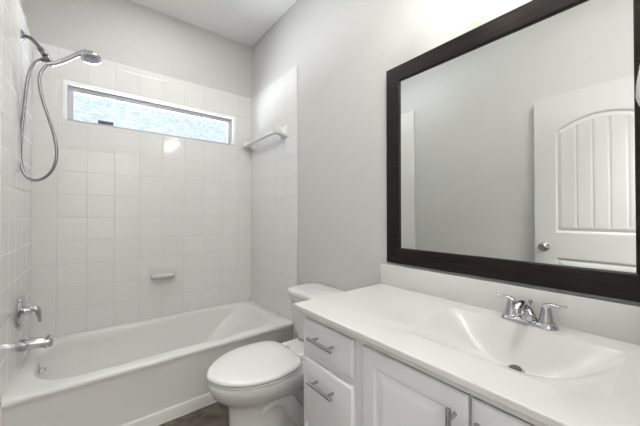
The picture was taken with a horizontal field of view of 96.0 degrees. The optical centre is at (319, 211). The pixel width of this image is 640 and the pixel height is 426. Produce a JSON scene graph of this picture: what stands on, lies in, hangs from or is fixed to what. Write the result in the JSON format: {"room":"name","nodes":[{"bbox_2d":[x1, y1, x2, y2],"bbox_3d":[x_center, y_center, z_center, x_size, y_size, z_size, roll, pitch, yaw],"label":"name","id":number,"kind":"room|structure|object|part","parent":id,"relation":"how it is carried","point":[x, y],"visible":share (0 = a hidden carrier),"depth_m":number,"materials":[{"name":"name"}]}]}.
{"room":"bathroom","nodes":[
{"label":"bathroom","id":0,"kind":"room"},
{"bbox_2d":[0,0,32,404],"bbox_3d":[-1.119,-0.215,0.810,0.149,2.765,2.715,0,-1,-38],"label":"wall","id":1,"kind":"structure","parent":0,"point":[16,56],"depth_m":1.40,"materials":[{"name":"white tile"}]},
{"bbox_2d":[15,295,40,327],"bbox_3d":[-1.554,0.527,1.545,0.089,0.166,0.166,0,-1,-38],"label":"shower valve","id":2,"kind":"object","parent":1,"relation":"attached to","point":[21,310],"visible":1,"depth_m":1.51,"materials":[{"name":"silver metal"}]},
{"bbox_3d":[-1.565,0.527,1.537,0.042,0.052,0.052,0,-1,-38],"label":"valve stem","id":3,"kind":"part","parent":2,"relation":"part of","materials":[{"name":"silver metal"}]},
{"bbox_3d":[-1.539,0.551,1.556,0.053,0.090,0.038,0,-1,-38],"label":"lever","id":4,"kind":"part","parent":2,"relation":"part of","materials":[{"name":"silver metal"}]},
{"bbox_2d":[17,334,52,351],"bbox_3d":[-1.536,0.712,1.558,0.136,0.070,0.062,0,-1,-38],"label":"tub spout","id":5,"kind":"object","parent":1,"relation":"attached to","point":[37,342],"visible":1,"depth_m":1.54,"materials":[{"name":"silver metal"}]},
{"bbox_2d":[20,29,101,180],"bbox_3d":[-1.443,-0.564,1.612,0.349,0.806,0.098,0,-1,-36],"label":"handheld shower","id":6,"kind":"object","parent":1,"relation":"attached to","point":[90,57],"visible":1,"depth_m":1.57,"materials":[{"name":"silver metal"}]},
{"bbox_3d":[-1.556,-0.917,1.559,0.078,0.060,0.019,0,-1,-38],"label":"arm","id":7,"kind":"part","parent":6,"relation":"part of","materials":[{"name":"grey metal"}]},
{"bbox_3d":[-1.428,-0.872,1.631,0.178,0.149,0.052,0,-1,-38],"label":"shower handle","id":8,"kind":"part","parent":6,"relation":"part of","materials":[{"name":"silver metal"}]},
{"bbox_2d":[27,0,251,337],"bbox_3d":[-1.286,-0.199,2.324,1.524,2.765,0.132,0,-1,-38],"label":"wall","id":9,"kind":"structure","parent":0,"point":[115,204],"depth_m":2.16,"materials":[{"name":"white tile"}]},
{"bbox_2d":[62,79,235,145],"bbox_3d":[-1.262,-0.739,2.303,1.188,0.268,0.073,0,-1,-38],"label":"window","id":10,"kind":"structure","parent":9,"relation":"in","point":[69,88],"depth_m":2.18,"materials":[{"name":"plastic"}]},
{"bbox_3d":[-1.263,-0.609,2.303,1.142,0.008,0.069,0,-1,-38],"label":"sill","id":11,"kind":"part","parent":10,"relation":"part of","materials":[{"name":"plastic"}]},
{"bbox_2d":[150,263,174,279],"bbox_3d":[-1.213,0.470,2.237,0.175,0.115,0.084,0,-1,-38],"label":"soap dish","id":12,"kind":"object","parent":9,"relation":"attached to","point":[159,271],"visible":1,"depth_m":2.25,"materials":[{"name":"ceramic"}]},
{"bbox_2d":[159,402,228,425],"bbox_3d":[0.048,1.216,0.621,1.764,0.100,4.435,0,-1,-38],"label":"floor","id":13,"kind":"structure","parent":0,"point":[215,414],"depth_m":1.64,"materials":[{"name":"tile"}]},
{"bbox_2d":[0,299,292,425],"bbox_3d":[-1.004,1.000,1.967,1.484,0.359,0.758,0,-1,-38],"label":"bathtub","id":14,"kind":"object","parent":13,"relation":"on","point":[148,372],"visible":0.88,"depth_m":1.69,"materials":[{"name":"ceramic"}]},
{"bbox_2d":[207,283,345,425],"bbox_3d":[-0.204,0.821,1.531,0.768,0.707,0.444,0,-1,-38],"label":"toilet","id":15,"kind":"object","parent":13,"relation":"on","point":[260,383],"visible":0.65,"depth_m":1.38,"materials":[{"name":"ceramic"}]},
{"bbox_3d":[-0.336,0.750,1.428,0.432,0.022,0.382,0,-1,-38],"label":"seat lid","id":16,"kind":"part","parent":15,"relation":"part of","materials":[{"name":"plastic"}]},
{"bbox_3d":[-0.332,0.770,1.431,0.430,0.016,0.372,0,-1,-38],"label":"seat","id":17,"kind":"part","parent":15,"relation":"part of","materials":[{"name":"plastic"}]},
{"bbox_3d":[-0.240,0.977,1.502,0.666,0.393,0.368,0,-1,-38],"label":"bowl","id":18,"kind":"part","parent":15,"relation":"part of","materials":[{"name":"ceramic"}]},
{"bbox_3d":[0.007,0.643,1.700,0.214,0.263,0.410,0,-1,-38],"label":"tank","id":19,"kind":"part","parent":15,"relation":"part of","materials":[{"name":"ceramic"}]},
{"bbox_3d":[0.004,0.490,1.699,0.238,0.042,0.444,0,-1,-38],"label":"tank lid","id":20,"kind":"part","parent":15,"relation":"part of","materials":[{"name":"ceramic"}]},
{"bbox_2d":[304,315,535,425],"bbox_3d":[0.421,0.786,0.916,0.574,0.764,0.985,0,-1,-38],"label":"vanity cabinet","id":21,"kind":"object","parent":13,"relation":"on","point":[348,381],"visible":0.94,"depth_m":0.85,"materials":[{"name":"paint"}]},
{"bbox_3d":[0.004,0.625,1.012,0.037,0.012,0.136,0,-1,-38],"label":"pull handle","id":22,"kind":"part","parent":21,"relation":"part of","materials":[{"name":"silver metal"}]},
{"bbox_3d":[0.004,0.467,1.014,0.037,0.012,0.136,0,-1,-38],"label":"pull handle","id":23,"kind":"part","parent":21,"relation":"part of","materials":[{"name":"silver metal"}]},
{"bbox_3d":[0.027,0.682,1.027,0.018,0.232,0.264,0,-1,-38],"label":"drawer","id":24,"kind":"part","parent":21,"relation":"part of","materials":[{"name":"paint"}]},
{"bbox_3d":[0.027,0.475,1.029,0.018,0.125,0.264,0,-1,-38],"label":"drawer","id":25,"kind":"part","parent":21,"relation":"part of","materials":[{"name":"paint"}]},
{"bbox_3d":[0.234,0.730,0.764,0.018,0.639,0.318,0,-1,-38],"label":"door","id":26,"kind":"part","parent":21,"relation":"part of","materials":[{"name":"paint"}]},
{"bbox_3d":[0.294,0.506,0.646,0.037,0.136,0.012,0,-1,-38],"label":"pull handle","id":27,"kind":"part","parent":21,"relation":"part of","materials":[{"name":"silver metal"}]},
{"bbox_2d":[293,263,639,425],"bbox_3d":[0.422,0.373,0.935,0.555,0.222,1.009,0,-1,-38],"label":"countertop","id":28,"kind":"structure","parent":21,"relation":"on","point":[450,328],"depth_m":0.85,"materials":[{"name":"stone"}]},
{"bbox_2d":[494,293,567,330],"bbox_3d":[0.680,0.323,0.938,0.156,0.086,0.156,0,-1,10],"label":"sink faucet","id":29,"kind":"object","parent":28,"relation":"on","point":[521,311],"visible":1,"depth_m":0.91,"materials":[{"name":"silver metal"}]},
{"bbox_3d":[0.642,0.298,1.004,0.028,0.022,0.062,0,-1,-38],"label":"lever","id":30,"kind":"part","parent":29,"relation":"part of","materials":[{"name":"silver metal"}]},
{"bbox_3d":[0.656,0.326,0.986,0.050,0.063,0.050,0,-1,-38],"label":"handle","id":31,"kind":"part","parent":29,"relation":"part of","materials":[{"name":"silver metal"}]},
{"bbox_3d":[0.651,0.323,0.921,0.145,0.086,0.051,0,-1,-38],"label":"spout","id":32,"kind":"part","parent":29,"relation":"part of","materials":[{"name":"silver metal"}]},
{"bbox_3d":[0.686,0.359,0.948,0.052,0.016,0.158,0,-1,-38],"label":"plate","id":33,"kind":"part","parent":29,"relation":"part of","materials":[{"name":"silver metal"}]},
{"bbox_3d":[0.715,0.325,0.911,0.050,0.063,0.050,0,-1,-38],"label":"handle","id":34,"kind":"part","parent":29,"relation":"part of","materials":[{"name":"silver metal"}]},
{"bbox_3d":[0.729,0.297,0.894,0.028,0.022,0.062,0,-1,-38],"label":"lever","id":35,"kind":"part","parent":29,"relation":"part of","materials":[{"name":"silver metal"}]},
{"bbox_3d":[0.434,0.727,0.511,0.018,0.639,0.312,0,-1,-38],"label":"door","id":36,"kind":"part","parent":21,"relation":"part of","materials":[{"name":"paint"}]},
{"bbox_2d":[130,0,296,46],"bbox_3d":[0.048,-1.649,0.651,1.764,0.100,4.435,0,-1,-38],"label":"ceiling","id":37,"kind":"structure","parent":0,"point":[245,22],"depth_m":2.30,"materials":[{"name":"white paint"}]},
{"bbox_2d":[251,0,639,338],"bbox_3d":[0.192,-0.205,1.769,0.132,2.765,2.835,0,-1,-38],"label":"wall","id":38,"kind":"structure","parent":0,"point":[319,191],"depth_m":1.86,"materials":[{"name":"grey paint"}]},
{"bbox_2d":[244,125,287,151],"bbox_3d":[-0.487,-0.621,2.457,0.088,0.100,0.660,0,-1,-38],"label":"towel bar","id":39,"kind":"object","parent":38,"relation":"attached to","point":[282,131],"visible":1,"depth_m":2.29,"materials":[{"name":"ceramic"}]},
{"bbox_3d":[-0.661,-0.619,2.677,0.088,0.100,0.100,0,-1,-38],"label":"post","id":40,"kind":"part","parent":39,"relation":"part of","materials":[{"name":"ceramic"}]},
{"bbox_3d":[-0.314,-0.624,2.237,0.088,0.100,0.100,0,-1,-38],"label":"post","id":41,"kind":"part","parent":39,"relation":"part of","materials":[{"name":"ceramic"}]},
{"bbox_2d":[381,263,639,344],"bbox_3d":[0.632,0.317,1.102,0.019,0.106,1.009,0,-1,-38],"label":"backsplash","id":42,"kind":"structure","parent":38,"relation":"attached to","point":[619,321],"depth_m":0.98,"materials":[{"name":"stone"}]},
{"bbox_2d":[386,0,639,301],"bbox_3d":[0.633,-0.234,1.105,0.020,0.971,0.932,0,-1,-38],"label":"wall mirror","id":43,"kind":"object","parent":38,"relation":"attached to","point":[513,141],"visible":1,"depth_m":1.00,"materials":[{"name":"brown wood"}]},
{"bbox_3d":[0.346,-0.222,0.161,1.644,2.765,0.120,0,-1,-38],"label":"wall","id":44,"kind":"structure","parent":0,"visible":0},
{"bbox_2d":[636,66,639,105],"bbox_3d":[0.728,-0.363,0.602,0.090,0.293,0.096,0,-1,-38],"label":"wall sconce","id":45,"kind":"object","parent":44,"relation":"attached to","point":[638,77],"visible":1,"depth_m":0.62,"materials":[{"name":"white glass"}]}
]}

